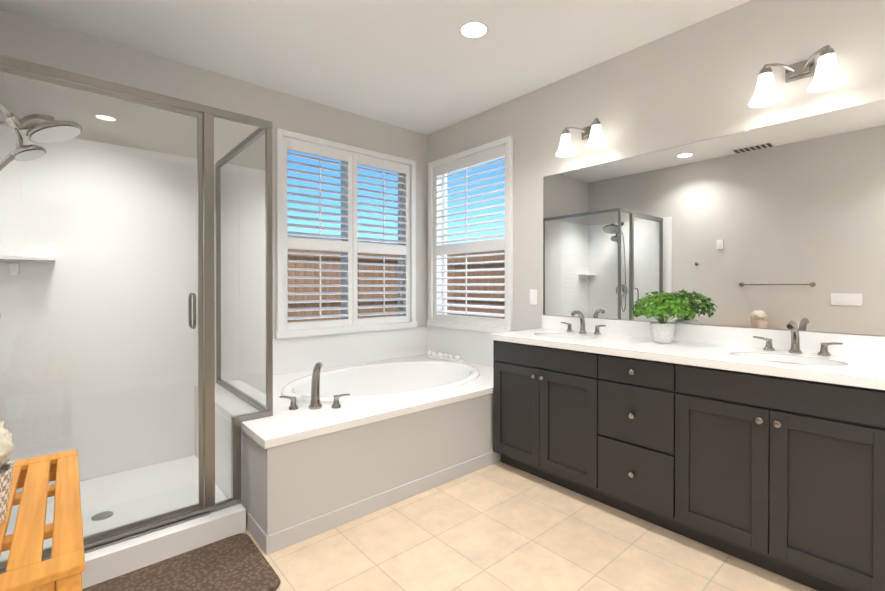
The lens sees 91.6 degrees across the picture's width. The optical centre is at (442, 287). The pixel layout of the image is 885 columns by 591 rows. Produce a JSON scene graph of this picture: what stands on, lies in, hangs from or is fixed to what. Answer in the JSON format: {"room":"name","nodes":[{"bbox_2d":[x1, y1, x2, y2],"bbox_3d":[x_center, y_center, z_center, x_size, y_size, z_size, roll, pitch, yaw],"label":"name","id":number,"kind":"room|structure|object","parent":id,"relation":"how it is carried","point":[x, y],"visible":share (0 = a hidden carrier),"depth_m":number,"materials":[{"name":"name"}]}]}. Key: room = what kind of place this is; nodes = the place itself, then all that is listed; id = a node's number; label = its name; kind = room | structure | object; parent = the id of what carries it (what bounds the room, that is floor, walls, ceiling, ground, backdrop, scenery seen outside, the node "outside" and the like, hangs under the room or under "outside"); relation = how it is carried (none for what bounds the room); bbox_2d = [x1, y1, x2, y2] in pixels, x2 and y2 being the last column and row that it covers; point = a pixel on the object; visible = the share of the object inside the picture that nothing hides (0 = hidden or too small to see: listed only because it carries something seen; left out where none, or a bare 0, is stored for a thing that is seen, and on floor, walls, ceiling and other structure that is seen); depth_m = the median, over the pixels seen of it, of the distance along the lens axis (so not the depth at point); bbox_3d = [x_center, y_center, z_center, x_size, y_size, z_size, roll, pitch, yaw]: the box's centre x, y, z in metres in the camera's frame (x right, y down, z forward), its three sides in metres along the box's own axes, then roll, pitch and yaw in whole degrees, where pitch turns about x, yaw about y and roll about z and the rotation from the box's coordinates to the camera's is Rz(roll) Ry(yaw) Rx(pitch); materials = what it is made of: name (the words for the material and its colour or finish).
{"room":"bathroom","nodes":[
{"label":"bathroom","id":0,"kind":"room"},
{"bbox_2d":[0,9,426,456],"bbox_3d":[-1.367,-0.168,3.401,3.390,2.740,0.150,0,0,-41],"label":"wall","id":1,"kind":"structure","parent":0,"point":[28,39],"depth_m":2.89,"materials":[{"name":"grey paint"}]},
{"bbox_2d":[275,128,416,338],"bbox_3d":[-0.825,-0.424,3.842,1.370,1.632,0.188,0,0,-41],"label":"window shutter","id":2,"kind":"object","parent":1,"relation":"attached to","point":[348,246],"visible":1,"depth_m":3.78,"materials":[{"name":"white paint"}]},
{"bbox_2d":[0,0,750,134],"bbox_3d":[0.294,-1.577,1.491,3.390,0.100,5.200,0,0,-41],"label":"ceiling","id":3,"kind":"structure","parent":0,"point":[422,67],"depth_m":2.67,"materials":[{"name":"white paint"}]},
{"bbox_2d":[458,19,489,38],"bbox_3d":[0.185,-1.528,2.551,0.190,0.008,0.190,0,0,-41],"label":"recessed light","id":4,"kind":"object","parent":3,"relation":"in","point":[473,29],"visible":1,"depth_m":2.55,"materials":[{"name":"white paint"}]},
{"bbox_2d":[242,461,816,590],"bbox_3d":[0.294,1.263,1.507,3.390,0.100,5.200,0,0,-41],"label":"floor","id":5,"kind":"structure","parent":0,"point":[499,526],"depth_m":1.98,"materials":[{"name":"tile"}]},
{"bbox_2d":[0,449,84,590],"bbox_3d":[-0.974,0.847,0.901,0.333,0.740,0.692,0,0,-41],"label":"wooden bench","id":6,"kind":"object","parent":5,"relation":"on","point":[29,569],"visible":1,"depth_m":0.86,"materials":[{"name":"brown wood"}]},
{"bbox_2d":[0,459,14,522],"bbox_3d":[-0.948,0.421,0.842,0.160,0.110,0.160,0,0,-41],"label":"woven basket","id":7,"kind":"object","parent":6,"relation":"on","point":[6,471],"visible":0.9,"depth_m":0.87,"materials":[{"name":"brown wicker"}]},
{"bbox_2d":[0,421,14,467],"bbox_3d":[-0.948,0.326,0.846,0.155,0.130,0.158,0,0,-41],"label":"loofah","id":8,"kind":"object","parent":7,"relation":"in","point":[7,446],"visible":1,"depth_m":0.88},
{"bbox_2d":[0,125,245,588],"bbox_3d":[-1.662,0.159,2.267,1.148,2.100,1.168,0,0,-41],"label":"shower stall","id":9,"kind":"object","parent":5,"relation":"on","point":[117,559],"visible":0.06,"depth_m":2.59,"materials":[{"name":"plastic"}]},
{"bbox_2d":[0,55,272,573],"bbox_3d":[-1.668,0.108,2.295,1.149,1.979,1.091,0,0,-41],"label":"glass shower enclosure","id":10,"kind":"object","parent":9,"relation":"on","point":[244,273],"visible":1,"depth_m":2.11,"materials":[{"name":"clear glass"}]},
{"bbox_2d":[82,533,279,590],"bbox_3d":[-1.116,1.201,1.646,0.838,0.021,0.493,0,0,-41],"label":"bath rug","id":11,"kind":"object","parent":5,"relation":"on","point":[237,562],"visible":0.94,"depth_m":1.79,"materials":[{"name":"brown fabric"}]},
{"bbox_2d":[195,326,500,554],"bbox_3d":[-0.477,0.795,3.149,2.083,0.817,1.405,0,0,-41],"label":"bathtub","id":12,"kind":"object","parent":5,"relation":"on","point":[356,425],"visible":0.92,"depth_m":2.51,"materials":[{"name":"grey paint"}]},
{"bbox_2d":[279,362,349,409],"bbox_3d":[-0.738,0.565,2.456,0.328,0.235,0.271,0,0,-41],"label":"tub filler faucet","id":13,"kind":"object","parent":12,"relation":"on","point":[313,402],"depth_m":2.45,"materials":[{"name":"silver metal"}]},
{"bbox_2d":[423,351,463,362],"bbox_3d":[0.003,0.642,4.038,0.105,0.062,0.460,0,0,-41],"label":"bead garland","id":14,"kind":"object","parent":12,"relation":"on","point":[441,356],"visible":0.96,"depth_m":3.99,"materials":[{"name":"white plastic"}]},
{"bbox_2d":[490,338,884,590],"bbox_3d":[1.169,0.781,2.382,0.614,0.855,1.910,0,0,-41],"label":"bathroom vanity","id":15,"kind":"object","parent":5,"relation":"on","point":[763,448],"depth_m":1.92,"materials":[{"name":"black wood"}]},
{"bbox_2d":[490,330,884,385],"bbox_3d":[1.177,0.334,2.380,0.602,0.038,1.920,0,0,-41],"label":"countertop","id":16,"kind":"structure","parent":15,"relation":"on","point":[840,367],"depth_m":2.08,"materials":[{"name":"white stone"}]},
{"bbox_2d":[632,290,695,342],"bbox_3d":[1.258,0.162,2.464,0.274,0.303,0.334,0,0,-41],"label":"potted plant","id":17,"kind":"object","parent":16,"relation":"on","point":[662,331],"visible":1,"depth_m":2.41,"materials":[{"name":"green plant"}]},
{"bbox_2d":[427,0,884,336],"bbox_3d":[1.563,-0.162,2.509,0.150,2.740,5.050,0,0,-41],"label":"wall","id":18,"kind":"structure","parent":0,"point":[696,82],"depth_m":2.59,"materials":[{"name":"grey paint"}]},
{"bbox_2d":[427,136,513,332],"bbox_3d":[0.267,-0.430,3.957,0.188,1.622,1.080,0,0,-41],"label":"window shutter","id":19,"kind":"object","parent":18,"relation":"attached to","point":[440,249],"visible":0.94,"depth_m":3.91,"materials":[{"name":"white paint"}]},
{"bbox_2d":[530,289,536,304],"bbox_3d":[0.710,0.073,3.364,0.008,0.120,0.070,0,0,-41],"label":"switch plate","id":20,"kind":"object","parent":18,"relation":"attached to","point":[533,296],"visible":1,"depth_m":3.36,"materials":[{"name":"white plastic"}]},
{"bbox_2d":[556,118,606,156],"bbox_3d":[0.956,-1.028,2.936,0.192,0.190,0.368,0,0,-41],"label":"sconce","id":21,"kind":"object","parent":18,"relation":"attached to","point":[592,133],"visible":1,"depth_m":2.96,"materials":[{"name":"white glass"}]},
{"bbox_2d":[542,315,884,357],"bbox_3d":[1.396,0.264,2.571,0.020,0.100,1.920,0,0,-41],"label":"backsplash","id":22,"kind":"structure","parent":18,"relation":"attached to","point":[862,346],"depth_m":2.30,"materials":[{"name":"white stone"}]},
{"bbox_2d":[543,99,884,335],"bbox_3d":[1.399,-0.322,2.571,0.009,1.066,1.912,0,0,-41],"label":"mirror","id":23,"kind":"object","parent":18,"relation":"attached to","point":[781,226],"visible":1,"depth_m":2.33,"materials":[{"name":"white mirror"}]},
{"bbox_2d":[748,45,846,106],"bbox_3d":[1.706,-1.023,2.077,0.192,0.190,0.368,0,0,-41],"label":"sconce","id":24,"kind":"object","parent":18,"relation":"attached to","point":[828,75],"visible":1,"depth_m":2.10,"materials":[{"name":"white glass"}]},
{"bbox_3d":[-0.876,-0.150,0.377,0.150,2.740,5.050,0,0,-41],"label":"wall","id":25,"kind":"structure","parent":0,"visible":0},
{"bbox_2d":[0,103,82,316],"bbox_3d":[-1.983,-0.269,2.073,0.387,1.251,0.226,0,0,-41],"label":"shower head","id":26,"kind":"object","parent":25,"relation":"attached to","point":[52,136],"depth_m":2.05},
{"label":"outside","id":27,"kind":"structure","parent":0,"visible":0},
{"bbox_3d":[-0.154,1.332,4.369,18.000,0.050,18.000,0,0,-41],"label":"ground","id":28,"kind":"structure","parent":27,"visible":0},
{"bbox_2d":[288,235,504,321],"bbox_3d":[0.335,0.312,2.581,8.392,2.010,8.672,0,0,-41],"label":"fence","id":29,"kind":"object","parent":28,"relation":"on","point":[368,274],"depth_m":6.75,"materials":[{"name":"brown wood"}]}
]}

